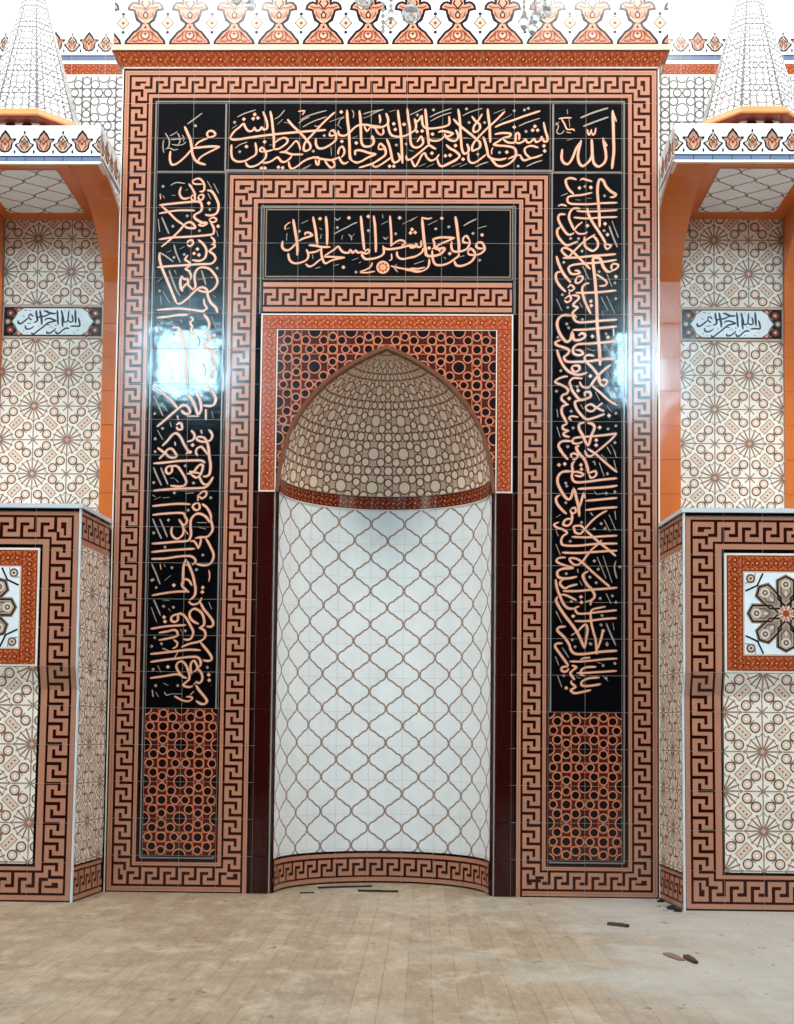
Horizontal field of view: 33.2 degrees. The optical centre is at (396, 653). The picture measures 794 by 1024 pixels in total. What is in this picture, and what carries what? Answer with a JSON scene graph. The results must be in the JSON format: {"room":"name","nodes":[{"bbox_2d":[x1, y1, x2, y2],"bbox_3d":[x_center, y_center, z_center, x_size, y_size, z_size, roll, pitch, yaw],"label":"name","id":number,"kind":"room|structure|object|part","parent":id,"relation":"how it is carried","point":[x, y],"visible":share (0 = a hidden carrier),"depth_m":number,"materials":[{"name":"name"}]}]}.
{"room":"mosque","nodes":[
{"label":"mosque","id":0,"kind":"room"},
{"bbox_2d":[0,883,793,1023],"bbox_3d":[-0.207,1.002,1.415,14.000,0.100,12.820,1,-4,1],"label":"floor","id":1,"kind":"structure","parent":0,"point":[416,953],"depth_m":5.13,"materials":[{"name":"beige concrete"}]},
{"bbox_2d":[0,503,111,902],"bbox_3d":[-2.135,0.266,7.236,1.087,2.040,0.859,1,-4,1],"label":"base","id":2,"kind":"object","parent":1,"relation":"on","point":[55,559],"visible":1,"depth_m":6.84,"materials":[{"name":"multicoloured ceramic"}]},
{"bbox_2d":[0,567,18,646],"bbox_3d":[-2.154,-0.241,6.847,0.414,0.413,0.002,1,-4,1],"label":"flower","id":3,"kind":"object","parent":2,"relation":"on","point":[9,576],"depth_m":6.84,"materials":[{"name":"white tile"}]},
{"bbox_3d":[-2.162,0.566,6.818,0.620,1.010,0.039,1,-4,1],"label":"star tile panel","id":4,"kind":"part","parent":2,"relation":"part of","materials":[{"name":"tile"}]},
{"bbox_2d":[0,0,120,525],"bbox_3d":[-2.042,-2.311,7.422,0.976,3.110,0.812,1,-4,1],"label":"canopy","id":5,"kind":"object","parent":2,"relation":"on","point":[53,167],"visible":0.92,"depth_m":7.30,"materials":[{"name":"orange ceramic"}]},
{"bbox_3d":[-2.039,-2.577,7.424,0.440,0.007,0.580,1,-4,1],"label":"soffit panel","id":6,"kind":"part","parent":5,"relation":"part of","materials":[{"name":"white tile"}]},
{"bbox_3d":[-1.617,0.272,7.050,0.008,2.016,0.482,0,-4,5],"label":"panel","id":7,"kind":"part","parent":2,"relation":"part of","materials":[{"name":"beige tile"}]},
{"bbox_2d":[318,885,371,888],"bbox_3d":[-0.296,1.321,7.538,0.318,0.010,0.028,2,-4,-19],"label":"cable piece","id":8,"kind":"object","parent":1,"relation":"on","point":[360,885],"visible":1,"depth_m":7.53,"materials":[{"name":"black rubber"}]},
{"bbox_2d":[358,889,397,891],"bbox_3d":[-0.105,1.310,7.343,0.222,0.012,0.016,0,-4,5],"label":"wood strip","id":9,"kind":"object","parent":1,"relation":"on","point":[359,890],"visible":1,"depth_m":7.34,"materials":[{"name":"black wood"}]},
{"bbox_2d":[103,0,670,898],"bbox_3d":[-0.055,-1.227,7.696,3.124,5.120,0.812,1,-4,1],"label":"mihrab","id":10,"kind":"object","parent":1,"relation":"on","point":[385,549],"visible":0.98,"depth_m":7.41,"materials":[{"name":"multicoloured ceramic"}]},
{"bbox_3d":[-1.181,0.698,7.259,0.400,0.800,0.018,1,-4,1],"label":"strapwork panel","id":11,"kind":"part","parent":10,"relation":"part of","materials":[{"name":"orange tile"}]},
{"bbox_3d":[-1.162,-1.198,7.375,0.400,3.000,0.018,1,-4,1],"label":"inscription panel","id":12,"kind":"part","parent":10,"relation":"part of","materials":[{"name":"black tile"}]},
{"bbox_3d":[-1.153,-2.895,7.479,0.383,0.400,0.018,1,-4,1],"label":"inscription panel","id":13,"kind":"part","parent":10,"relation":"part of","materials":[{"name":"black tile"}]},
{"bbox_3d":[-0.061,-1.298,7.377,1.216,0.825,0.056,1,-4,1],"label":"arch trim","id":14,"kind":"part","parent":10,"relation":"part of","materials":[{"name":"beige tile"}]},
{"bbox_3d":[-0.051,-2.278,7.418,1.400,0.415,0.018,1,-4,1],"label":"inscription panel","id":15,"kind":"part","parent":10,"relation":"part of","materials":[{"name":"black tile"}]},
{"bbox_3d":[-0.045,-2.885,7.455,1.834,0.400,0.018,1,-4,1],"label":"inscription panel","id":16,"kind":"part","parent":10,"relation":"part of","materials":[{"name":"black tile"}]},
{"bbox_3d":[1.018,0.718,7.212,0.400,0.800,0.018,1,-4,1],"label":"strapwork panel","id":17,"kind":"part","parent":10,"relation":"part of","materials":[{"name":"orange tile"}]},
{"bbox_3d":[1.038,-1.178,7.328,0.400,3.000,0.018,1,-4,1],"label":"inscription panel","id":18,"kind":"part","parent":10,"relation":"part of","materials":[{"name":"black tile"}]},
{"bbox_3d":[1.064,-2.875,7.432,0.383,0.400,0.018,1,-4,1],"label":"inscription panel","id":19,"kind":"part","parent":10,"relation":"part of","materials":[{"name":"black tile"}]},
{"bbox_2d":[607,922,628,927],"bbox_3d":[1.023,1.245,6.115,0.107,0.014,0.046,-3,-5,42],"label":"wood offcut","id":20,"kind":"object","parent":1,"relation":"on","point":[608,923],"visible":1,"depth_m":6.11,"materials":[{"name":"brown wood"}]},
{"bbox_2d":[666,905,676,909],"bbox_3d":[1.394,1.283,6.723,0.062,0.021,0.050,1,-4,1],"label":"rubble","id":21,"kind":"object","parent":1,"relation":"on","point":[671,907],"visible":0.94,"depth_m":6.71,"materials":[{"name":"black stone"}]},
{"bbox_2d":[663,952,684,960],"bbox_3d":[1.096,1.197,5.257,0.049,0.006,0.166,1,-4,-9],"label":"wood offcut","id":22,"kind":"object","parent":1,"relation":"on","point":[668,954],"visible":1,"depth_m":5.25,"materials":[{"name":"brown wood"}]},
{"bbox_2d":[683,954,697,963],"bbox_3d":[1.144,1.190,5.184,0.036,0.012,0.150,1,-4,1],"label":"wood offcut","id":23,"kind":"object","parent":1,"relation":"on","point":[687,957],"visible":1,"depth_m":5.17,"materials":[{"name":"brown wood"}]},
{"bbox_2d":[659,508,793,911],"bbox_3d":[1.965,0.304,7.150,1.087,2.040,0.859,1,-4,1],"label":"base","id":24,"kind":"object","parent":1,"relation":"on","point":[726,581],"visible":1,"depth_m":6.76,"materials":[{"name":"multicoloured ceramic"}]},
{"bbox_3d":[1.440,0.300,6.986,0.008,2.016,0.482,1,-4,-3],"label":"panel","id":25,"kind":"part","parent":24,"relation":"part of","materials":[{"name":"beige tile"}]},
{"bbox_2d":[659,0,793,521],"bbox_3d":[1.939,-2.289,7.339,0.976,3.110,0.812,1,-4,1],"label":"canopy","id":26,"kind":"object","parent":24,"relation":"on","point":[738,162],"visible":0.91,"depth_m":7.26,"materials":[{"name":"orange ceramic"}]},
{"bbox_3d":[1.940,-2.555,7.341,0.440,0.007,0.580,1,-4,1],"label":"soffit panel","id":27,"kind":"part","parent":26,"relation":"part of","materials":[{"name":"white tile"}]},
{"bbox_3d":[1.969,0.604,6.731,0.620,1.010,0.039,1,-4,1],"label":"star tile panel","id":28,"kind":"part","parent":24,"relation":"part of","materials":[{"name":"tile"}]},
{"bbox_2d":[745,573,793,653],"bbox_3d":[1.977,-0.204,6.760,0.414,0.413,0.002,1,-4,1],"label":"flower","id":29,"kind":"object","parent":24,"relation":"on","point":[769,597],"depth_m":6.76,"materials":[{"name":"white tile"}]},
{"bbox_2d":[0,0,793,383],"bbox_3d":[-0.042,-2.156,7.904,14.000,7.000,0.210,1,-4,1],"label":"wall","id":30,"kind":"structure","parent":0,"point":[61,11],"depth_m":7.87,"materials":[{"name":"paint"}]},
{"bbox_2d":[0,220,103,511],"bbox_3d":[-2.022,-1.607,7.788,0.602,1.950,0.014,1,-4,1],"label":"wall tiles","id":31,"kind":"object","parent":30,"relation":"attached to","point":[50,388],"depth_m":7.78,"materials":[{"name":"tile"}]},
{"bbox_2d":[2,305,102,337],"bbox_3d":[-2.018,-1.947,7.802,0.592,0.194,0.011,1,-4,1],"label":"inscription plaque","id":32,"kind":"object","parent":30,"relation":"attached to","point":[19,321],"visible":1,"depth_m":7.80,"materials":[{"name":"white tile"}]},
{"bbox_2d":[0,23,122,161],"bbox_3d":[-2.487,-3.169,7.895,1.893,1.170,0.023,1,-4,1],"label":"wall tiles","id":33,"kind":"structure","parent":30,"relation":"attached to","point":[93,73],"depth_m":7.89,"materials":[{"name":"white tile"}]},
{"bbox_2d":[659,23,793,158],"bbox_3d":[2.419,-3.124,7.792,1.893,1.170,0.023,1,-4,1],"label":"wall tiles","id":34,"kind":"object","parent":30,"relation":"attached to","point":[687,78],"depth_m":7.82,"materials":[{"name":"white tile"}]},
{"bbox_2d":[680,308,782,340],"bbox_3d":[1.943,-1.911,7.719,0.592,0.194,0.011,1,-4,1],"label":"inscription plaque","id":35,"kind":"object","parent":30,"relation":"attached to","point":[696,324],"visible":1,"depth_m":7.71,"materials":[{"name":"white tile"}]},
{"bbox_2d":[680,219,784,507],"bbox_3d":[1.939,-1.571,7.705,0.602,1.950,0.014,1,-4,1],"label":"wall tiles","id":36,"kind":"object","parent":30,"relation":"attached to","point":[733,432],"depth_m":7.70,"materials":[{"name":"tile"}]},
{"bbox_3d":[-0.133,-6.109,1.850,14.000,0.150,12.820,1,-4,1],"label":"ceiling","id":37,"kind":"structure","parent":0,"visible":0},
{"bbox_2d":[246,0,255,10],"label":"crystal chandelier","id":38,"kind":"object","parent":37,"relation":"hanging from","point":[250,4],"depth_m":4.19,"materials":[{"name":"clear glass"}]},
{"bbox_2d":[355,0,372,8],"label":"crystal chandelier","id":39,"kind":"object","parent":37,"relation":"hanging from","point":[362,4],"depth_m":4.19,"materials":[{"name":"clear glass"}]},
{"bbox_2d":[381,0,395,32],"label":"crystal chandelier","id":40,"kind":"object","parent":37,"relation":"hanging from","point":[390,13],"depth_m":4.19,"materials":[{"name":"clear glass"}]},
{"bbox_2d":[402,1,419,23],"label":"crystal chandelier","id":41,"kind":"object","parent":37,"relation":"hanging from","point":[411,13],"depth_m":4.17,"materials":[{"name":"clear glass"}]},
{"bbox_2d":[517,0,551,36],"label":"crystal chandelier","id":42,"kind":"object","parent":37,"relation":"hanging from","point":[544,12],"depth_m":4.17,"materials":[{"name":"clear glass"}]}
]}

